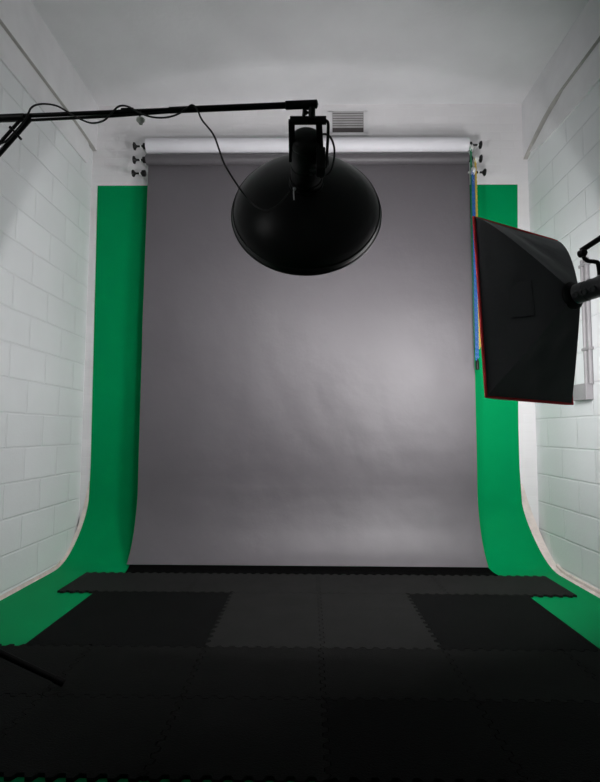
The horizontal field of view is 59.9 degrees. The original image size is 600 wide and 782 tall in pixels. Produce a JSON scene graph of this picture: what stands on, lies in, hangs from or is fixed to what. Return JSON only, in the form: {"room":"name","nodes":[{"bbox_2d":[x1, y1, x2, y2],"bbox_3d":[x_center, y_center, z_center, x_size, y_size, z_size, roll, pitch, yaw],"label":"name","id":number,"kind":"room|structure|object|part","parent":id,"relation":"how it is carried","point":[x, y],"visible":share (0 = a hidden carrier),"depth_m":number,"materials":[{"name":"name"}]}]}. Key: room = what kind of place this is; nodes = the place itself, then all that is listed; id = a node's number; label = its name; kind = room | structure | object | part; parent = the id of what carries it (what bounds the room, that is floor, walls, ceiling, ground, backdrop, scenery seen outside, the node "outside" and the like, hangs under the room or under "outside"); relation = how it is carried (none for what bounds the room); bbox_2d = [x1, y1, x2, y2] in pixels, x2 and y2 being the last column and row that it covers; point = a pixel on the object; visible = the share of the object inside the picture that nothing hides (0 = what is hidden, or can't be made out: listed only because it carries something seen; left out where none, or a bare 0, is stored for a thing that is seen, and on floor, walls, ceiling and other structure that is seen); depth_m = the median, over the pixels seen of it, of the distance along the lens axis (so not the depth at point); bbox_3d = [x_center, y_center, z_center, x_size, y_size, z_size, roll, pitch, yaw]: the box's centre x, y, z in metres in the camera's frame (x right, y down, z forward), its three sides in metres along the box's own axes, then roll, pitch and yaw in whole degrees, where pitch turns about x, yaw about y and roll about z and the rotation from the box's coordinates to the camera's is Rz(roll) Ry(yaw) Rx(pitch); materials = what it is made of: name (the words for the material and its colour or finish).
{"room":"studio","nodes":[
{"label":"studio","id":0,"kind":"room"},
{"bbox_2d":[0,61,92,595],"bbox_3d":[-1.964,-0.833,1.273,0.150,3.936,6.750,0,-5,1],"label":"wall","id":1,"kind":"structure","parent":0,"point":[45,185],"depth_m":3.71,"materials":[{"name":"white brick"}]},
{"bbox_2d":[0,560,61,599],"bbox_3d":[-1.893,1.083,0.890,0.014,0.054,6.290,0,-5,1],"label":"baseboard","id":2,"kind":"structure","parent":1,"relation":"attached to","point":[57,565],"depth_m":3.57,"materials":[{"name":"paint"}]},
{"bbox_2d":[0,25,89,162],"bbox_3d":[-1.877,-2.305,1.268,0.014,0.209,6.510,0,-5,1],"label":"trim","id":3,"kind":"structure","parent":1,"relation":"attached to","point":[12,58],"depth_m":3.63,"materials":[{"name":"paint"}]},
{"bbox_2d":[0,481,89,600],"bbox_3d":[-1.836,0.914,2.318,0.086,0.635,4.111,0,-5,1],"label":"trim","id":4,"kind":"structure","parent":1,"relation":"attached to","point":[85,506],"depth_m":4.29,"materials":[{"name":"paint"}]},
{"bbox_2d":[0,0,97,150],"bbox_3d":[-1.864,-2.594,1.335,0.036,0.415,6.600,0,-5,1],"label":"trim","id":5,"kind":"structure","parent":1,"relation":"attached to","point":[21,18],"depth_m":3.75,"materials":[{"name":"paint"}]},
{"bbox_2d":[79,104,538,527],"bbox_3d":[0.070,-0.568,4.533,3.820,3.936,0.150,0,-5,1],"label":"wall","id":6,"kind":"structure","parent":0,"point":[498,127],"depth_m":4.58,"materials":[{"name":"white paint"}]},
{"bbox_2d":[139,145,147,184],"bbox_3d":[-1.334,-1.979,4.504,0.056,0.320,0.171,0,-5,1],"label":"wall bracket","id":7,"kind":"object","parent":6,"relation":"attached to","point":[140,145],"visible":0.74,"depth_m":4.55,"materials":[{"name":"white metal"}]},
{"bbox_2d":[131,170,145,176],"bbox_3d":[-1.371,-1.850,4.429,0.115,0.060,0.060,0,-5,1],"label":"expander","id":8,"kind":"object","parent":7,"relation":"attached to","point":[143,172],"visible":1,"depth_m":4.41,"materials":[{"name":"black plastic"}]},
{"bbox_2d":[127,153,487,566],"bbox_3d":[0.048,-0.339,4.209,2.960,3.362,0.252,0,-5,1],"label":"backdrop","id":9,"kind":"structure","parent":7,"relation":"hanging from","point":[329,419],"depth_m":4.29,"materials":[{"name":"grey paper"}]},
{"bbox_2d":[473,155,480,348],"bbox_3d":[1.465,-1.153,4.298,0.030,1.637,0.062,0,-5,1],"label":"pull chain","id":10,"kind":"object","parent":9,"relation":"hanging from","point":[475,158],"visible":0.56,"depth_m":4.32,"materials":[{"name":"yellow"}]},
{"bbox_2d":[133,137,481,153],"bbox_3d":[0.057,-2.085,4.427,2.960,0.122,0.122,0,-5,1],"label":"paper roll","id":11,"kind":"object","parent":7,"relation":"on","point":[352,144],"visible":0.94,"depth_m":4.38,"materials":[{"name":"white paper"}]},
{"bbox_2d":[469,144,475,347],"bbox_3d":[1.436,-1.212,4.323,0.030,1.737,0.062,0,-5,1],"label":"pull chain","id":12,"kind":"object","parent":11,"relation":"hanging from","point":[471,146],"visible":0.59,"depth_m":4.32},
{"bbox_2d":[0,185,599,781],"bbox_3d":[0.021,-0.367,2.386,3.733,3.194,4.100,0,-5,1],"label":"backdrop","id":13,"kind":"structure","parent":6,"relation":"attached to","point":[103,543],"depth_m":4.37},
{"bbox_2d":[0,644,91,696],"bbox_3d":[-1.281,1.209,2.269,0.579,0.014,0.493,0,-5,1],"label":"floor mat","id":14,"kind":"object","parent":13,"relation":"on","point":[15,680],"visible":0.81,"depth_m":2.29,"materials":[{"name":"black rubber"}]},
{"bbox_2d":[0,694,182,781],"bbox_3d":[-0.735,1.174,1.789,0.563,0.014,0.488,0,-5,1],"label":"floor mat","id":15,"kind":"object","parent":13,"relation":"on","point":[72,738],"visible":0.96,"depth_m":1.75,"materials":[{"name":"black rubber"}]},
{"bbox_2d":[43,645,205,697],"bbox_3d":[-0.728,1.211,2.260,0.563,0.014,0.493,0,-5,1],"label":"floor mat","id":16,"kind":"object","parent":13,"relation":"on","point":[125,671],"visible":0.86,"depth_m":2.23,"materials":[{"name":"black rubber"}]},
{"bbox_2d":[24,591,231,647],"bbox_3d":[-0.879,1.262,2.923,0.886,0.014,0.868,0,-5,1],"label":"floor mat","id":17,"kind":"object","parent":13,"relation":"on","point":[134,618],"visible":0.88,"depth_m":2.82,"materials":[{"name":"black rubber"}]},
{"bbox_2d":[57,572,201,593],"bbox_3d":[-1.137,1.312,3.572,0.849,0.014,0.463,0,-5,1],"label":"floor mat","id":18,"kind":"object","parent":13,"relation":"on","point":[92,582],"visible":0.92,"depth_m":3.54,"materials":[{"name":"black rubber"}]},
{"bbox_2d":[0,99,317,686],"bbox_3d":[-0.896,0.028,1.751,1.917,2.255,0.888,0,-5,1],"label":"boom stand","id":19,"kind":"object","parent":13,"relation":"on","point":[17,118],"visible":0.97,"depth_m":1.94,"materials":[{"name":"black metal"}]},
{"bbox_3d":[-1.056,-0.957,1.933,0.051,0.054,0.012,0,-5,1],"label":"locking lever","id":20,"kind":"part","parent":19,"relation":"part of","materials":[{"name":"black metal"}]},
{"bbox_3d":[-1.266,0.926,1.968,0.679,0.469,0.025,2,-5,-24],"label":"leg","id":21,"kind":"part","parent":19,"relation":"part of","materials":[{"name":"black metal"}]},
{"bbox_3d":[-0.743,-1.029,1.948,0.611,0.045,0.011,0,-5,1],"label":"boom rod","id":22,"kind":"part","parent":19,"relation":"part of","materials":[{"name":"black metal"}]},
{"bbox_2d":[136,109,144,124],"bbox_3d":[-0.594,-1.021,1.940,0.032,0.060,0.032,0,-5,1],"label":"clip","id":23,"kind":"object","parent":19,"relation":"hanging from","point":[140,120],"visible":1,"depth_m":1.93,"materials":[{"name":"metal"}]},
{"bbox_2d":[0,103,289,210],"bbox_3d":[-0.581,-0.914,1.966,1.159,0.308,0.225,1,-5,-14],"label":"power cable","id":24,"kind":"object","parent":19,"relation":"attached to","point":[38,104],"visible":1,"depth_m":1.93,"materials":[{"name":"black rubber"}]},
{"bbox_2d":[231,107,381,275],"bbox_3d":[-0.039,-0.850,2.325,0.636,0.674,0.676,-2,-5,29],"label":"lamp","id":25,"kind":"object","parent":19,"relation":"hanging from","point":[330,216],"visible":1,"depth_m":2.28,"materials":[{"name":"black metal"}]},
{"bbox_3d":[0.089,-0.912,2.077,0.050,0.085,0.080,0,-5,1],"label":"tilt knob","id":26,"kind":"part","parent":25,"relation":"part of","materials":[{"name":"black plastic"}]},
{"bbox_3d":[0.101,-0.961,1.999,0.024,0.118,0.102,0,-5,1],"label":"handle","id":27,"kind":"part","parent":25,"relation":"part of","materials":[{"name":"black metal"}]},
{"bbox_2d":[144,696,330,781],"bbox_3d":[-0.187,1.175,1.781,0.568,0.014,0.488,0,-5,1],"label":"floor mat","id":28,"kind":"object","parent":13,"relation":"on","point":[214,739],"visible":0.98,"depth_m":1.73,"materials":[{"name":"black rubber"}]},
{"bbox_2d":[181,646,325,699],"bbox_3d":[-0.180,1.212,2.252,0.568,0.014,0.493,0,-5,1],"label":"floor mat","id":29,"kind":"object","parent":13,"relation":"on","point":[256,672],"visible":0.84,"depth_m":2.21,"materials":[{"name":"black rubber"}]},
{"bbox_2d":[188,573,319,593],"bbox_3d":[-0.298,1.315,3.560,0.863,0.014,0.463,0,-5,1],"label":"floor mat","id":30,"kind":"object","parent":13,"relation":"on","point":[214,582],"visible":0.82,"depth_m":3.54,"materials":[{"name":"black rubber"}]},
{"bbox_2d":[205,592,323,648],"bbox_3d":[-0.166,1.264,2.913,0.578,0.014,0.868,0,-5,1],"label":"floor mat","id":31,"kind":"object","parent":13,"relation":"on","point":[290,620],"visible":0.91,"depth_m":2.81,"materials":[{"name":"black rubber"}]},
{"bbox_2d":[125,565,497,575],"bbox_3d":[0.068,1.335,3.875,2.741,0.024,0.167,0,-5,1],"label":"strip","id":32,"kind":"object","parent":13,"relation":"on","point":[478,571],"visible":0.93,"depth_m":3.89,"materials":[{"name":"black fabric"}]},
{"bbox_2d":[318,593,440,649],"bbox_3d":[0.397,1.266,2.904,0.583,0.014,0.868,0,-5,1],"label":"floor mat","id":33,"kind":"object","parent":13,"relation":"on","point":[358,620],"visible":0.84,"depth_m":2.81,"materials":[{"name":"black rubber"}]},
{"bbox_2d":[316,574,447,594],"bbox_3d":[0.534,1.317,3.548,0.838,0.014,0.463,0,-5,1],"label":"floor mat","id":34,"kind":"object","parent":13,"relation":"on","point":[335,583],"visible":0.85,"depth_m":3.52,"materials":[{"name":"black rubber"}]},
{"bbox_2d":[319,647,475,701],"bbox_3d":[0.387,1.214,2.244,0.603,0.014,0.493,0,-5,1],"label":"floor mat","id":35,"kind":"object","parent":13,"relation":"on","point":[415,674],"visible":0.84,"depth_m":2.21,"materials":[{"name":"black rubber"}]},
{"bbox_2d":[322,698,526,781],"bbox_3d":[0.380,1.177,1.773,0.603,0.014,0.488,0,-5,1],"label":"floor mat","id":36,"kind":"object","parent":13,"relation":"on","point":[375,740],"visible":0.97,"depth_m":1.73,"materials":[{"name":"black rubber"}]},
{"bbox_2d":[407,593,599,651],"bbox_3d":[1.055,1.268,2.894,0.769,0.014,0.868,0,-5,1],"label":"floor mat","id":37,"kind":"object","parent":13,"relation":"on","point":[487,622],"visible":0.88,"depth_m":2.81,"materials":[{"name":"black rubber"}]},
{"bbox_2d":[431,575,576,597],"bbox_3d":[1.349,1.320,3.535,0.829,0.014,0.463,0,-5,1],"label":"floor mat","id":38,"kind":"object","parent":13,"relation":"on","point":[532,586],"visible":0.87,"depth_m":3.51,"materials":[{"name":"black rubber"}]},
{"bbox_2d":[443,648,599,703],"bbox_3d":[0.962,1.216,2.235,0.583,0.014,0.493,0,-5,1],"label":"floor mat","id":39,"kind":"object","parent":13,"relation":"on","point":[546,676],"visible":0.88,"depth_m":2.20,"materials":[{"name":"black rubber"}]},
{"bbox_2d":[476,699,599,781],"bbox_3d":[0.955,1.179,1.764,0.583,0.014,0.488,0,-5,1],"label":"floor mat","id":40,"kind":"object","parent":13,"relation":"on","point":[555,741],"visible":0.93,"depth_m":1.76,"materials":[{"name":"black rubber"}]},
{"bbox_2d":[579,235,599,249],"bbox_3d":[1.558,0.100,1.775,0.635,2.148,1.016,0,-5,1],"label":"boom stand","id":41,"kind":"object","parent":13,"relation":"on","point":[596,240],"visible":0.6,"depth_m":2.29,"materials":[{"name":"black metal"}]},
{"bbox_2d":[570,249,599,303],"bbox_3d":[1.330,-0.522,2.247,0.099,0.231,0.316,2,-5,-26],"label":"studio light","id":42,"kind":"object","parent":41,"relation":"attached to","point":[581,292],"visible":1,"depth_m":2.31,"materials":[{"name":"grey plastic"}]},
{"bbox_2d":[472,216,582,404],"bbox_3d":[1.188,-0.404,2.527,0.642,0.924,0.336,2,-5,-26],"label":"softbox","id":43,"kind":"object","parent":42,"relation":"attached to","point":[529,317],"visible":0.91,"depth_m":2.47,"materials":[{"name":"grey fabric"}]},
{"bbox_3d":[1.235,-0.432,2.339,0.018,0.034,0.034,3,-5,-28],"label":"knob","id":44,"kind":"part","parent":42,"relation":"part of","materials":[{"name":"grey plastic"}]},
{"bbox_3d":[1.254,-0.438,2.302,0.018,0.034,0.034,3,-5,-28],"label":"knob","id":45,"kind":"part","parent":42,"relation":"part of","materials":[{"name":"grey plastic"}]},
{"bbox_3d":[1.272,-0.444,2.266,0.018,0.034,0.034,3,-5,-28],"label":"knob","id":46,"kind":"part","parent":42,"relation":"part of","materials":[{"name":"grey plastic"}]},
{"bbox_2d":[327,108,367,135],"bbox_3d":[0.419,-2.371,4.587,0.355,0.250,0.015,0,-5,1],"label":"air vent","id":47,"kind":"object","parent":6,"relation":"in","point":[343,121],"visible":0.96,"depth_m":4.59,"materials":[{"name":"white metal"}]},
{"bbox_2d":[467,143,479,181],"bbox_3d":[1.467,-1.970,4.462,0.084,0.320,0.171,0,-5,1],"label":"wall bracket","id":48,"kind":"object","parent":6,"relation":"attached to","point":[478,143],"visible":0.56,"depth_m":4.52,"materials":[{"name":"white metal"}]},
{"bbox_2d":[473,169,486,175],"bbox_3d":[1.507,-1.841,4.386,0.115,0.060,0.060,0,-5,1],"label":"expander","id":49,"kind":"object","parent":48,"relation":"hanging from","point":[484,171],"visible":0.66,"depth_m":4.37,"materials":[{"name":"black plastic"}]},
{"bbox_2d":[471,167,478,369],"bbox_3d":[1.430,-1.012,4.252,0.034,1.687,0.063,0,-5,9],"label":"pull chain","id":50,"kind":"object","parent":49,"relation":"hanging from","point":[473,170],"visible":0.76,"depth_m":4.23,"materials":[{"name":"blue plastic"}]},
{"bbox_2d":[31,0,588,105],"bbox_3d":[0.029,-2.869,1.329,4.120,0.150,6.900,0,-5,1],"label":"ceiling","id":51,"kind":"structure","parent":0,"point":[124,52],"depth_m":3.93,"materials":[{"name":"paint"}]},
{"bbox_2d":[528,81,599,589],"bbox_3d":[2.006,-0.821,1.214,0.150,3.936,6.750,0,-5,1],"label":"wall","id":52,"kind":"structure","parent":0,"point":[564,171],"depth_m":3.75,"materials":[{"name":"white brick"}]},
{"bbox_2d":[521,484,599,597],"bbox_3d":[1.868,0.926,2.263,0.147,0.635,4.111,0,-5,1],"label":"trim","id":53,"kind":"structure","parent":52,"relation":"attached to","point":[530,518],"depth_m":4.20,"materials":[{"name":"paint"}]},
{"bbox_2d":[522,0,599,158],"bbox_3d":[1.919,-2.537,1.275,0.036,0.505,6.600,0,-5,1],"label":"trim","id":54,"kind":"structure","parent":52,"relation":"attached to","point":[585,30],"depth_m":3.88,"materials":[{"name":"paint"}]},
{"bbox_2d":[524,36,599,158],"bbox_3d":[1.919,-2.367,1.262,0.036,0.176,6.600,0,-5,1],"label":"trim","id":55,"kind":"structure","parent":52,"relation":"attached to","point":[557,96],"depth_m":4.02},
{"bbox_2d":[530,41,599,151],"bbox_3d":[1.929,-2.335,1.224,0.014,0.244,6.530,0,-5,1],"label":"trim","id":56,"kind":"structure","parent":52,"relation":"attached to","point":[585,79],"depth_m":3.73,"materials":[{"name":"paint"}]},
{"bbox_2d":[556,564,599,594],"bbox_3d":[1.912,1.095,0.834,0.014,0.054,6.290,0,-5,1],"label":"baseboard","id":57,"kind":"structure","parent":52,"relation":"attached to","point":[558,566],"depth_m":3.65,"materials":[{"name":"paint"}]},
{"bbox_2d":[573,257,593,400],"bbox_3d":[1.940,-0.418,3.593,0.050,0.965,0.205,0,-5,1],"label":"conduit","id":58,"kind":"object","parent":52,"relation":"attached to","point":[581,392],"visible":0.82,"depth_m":3.53,"materials":[{"name":"white plastic"}]}
]}

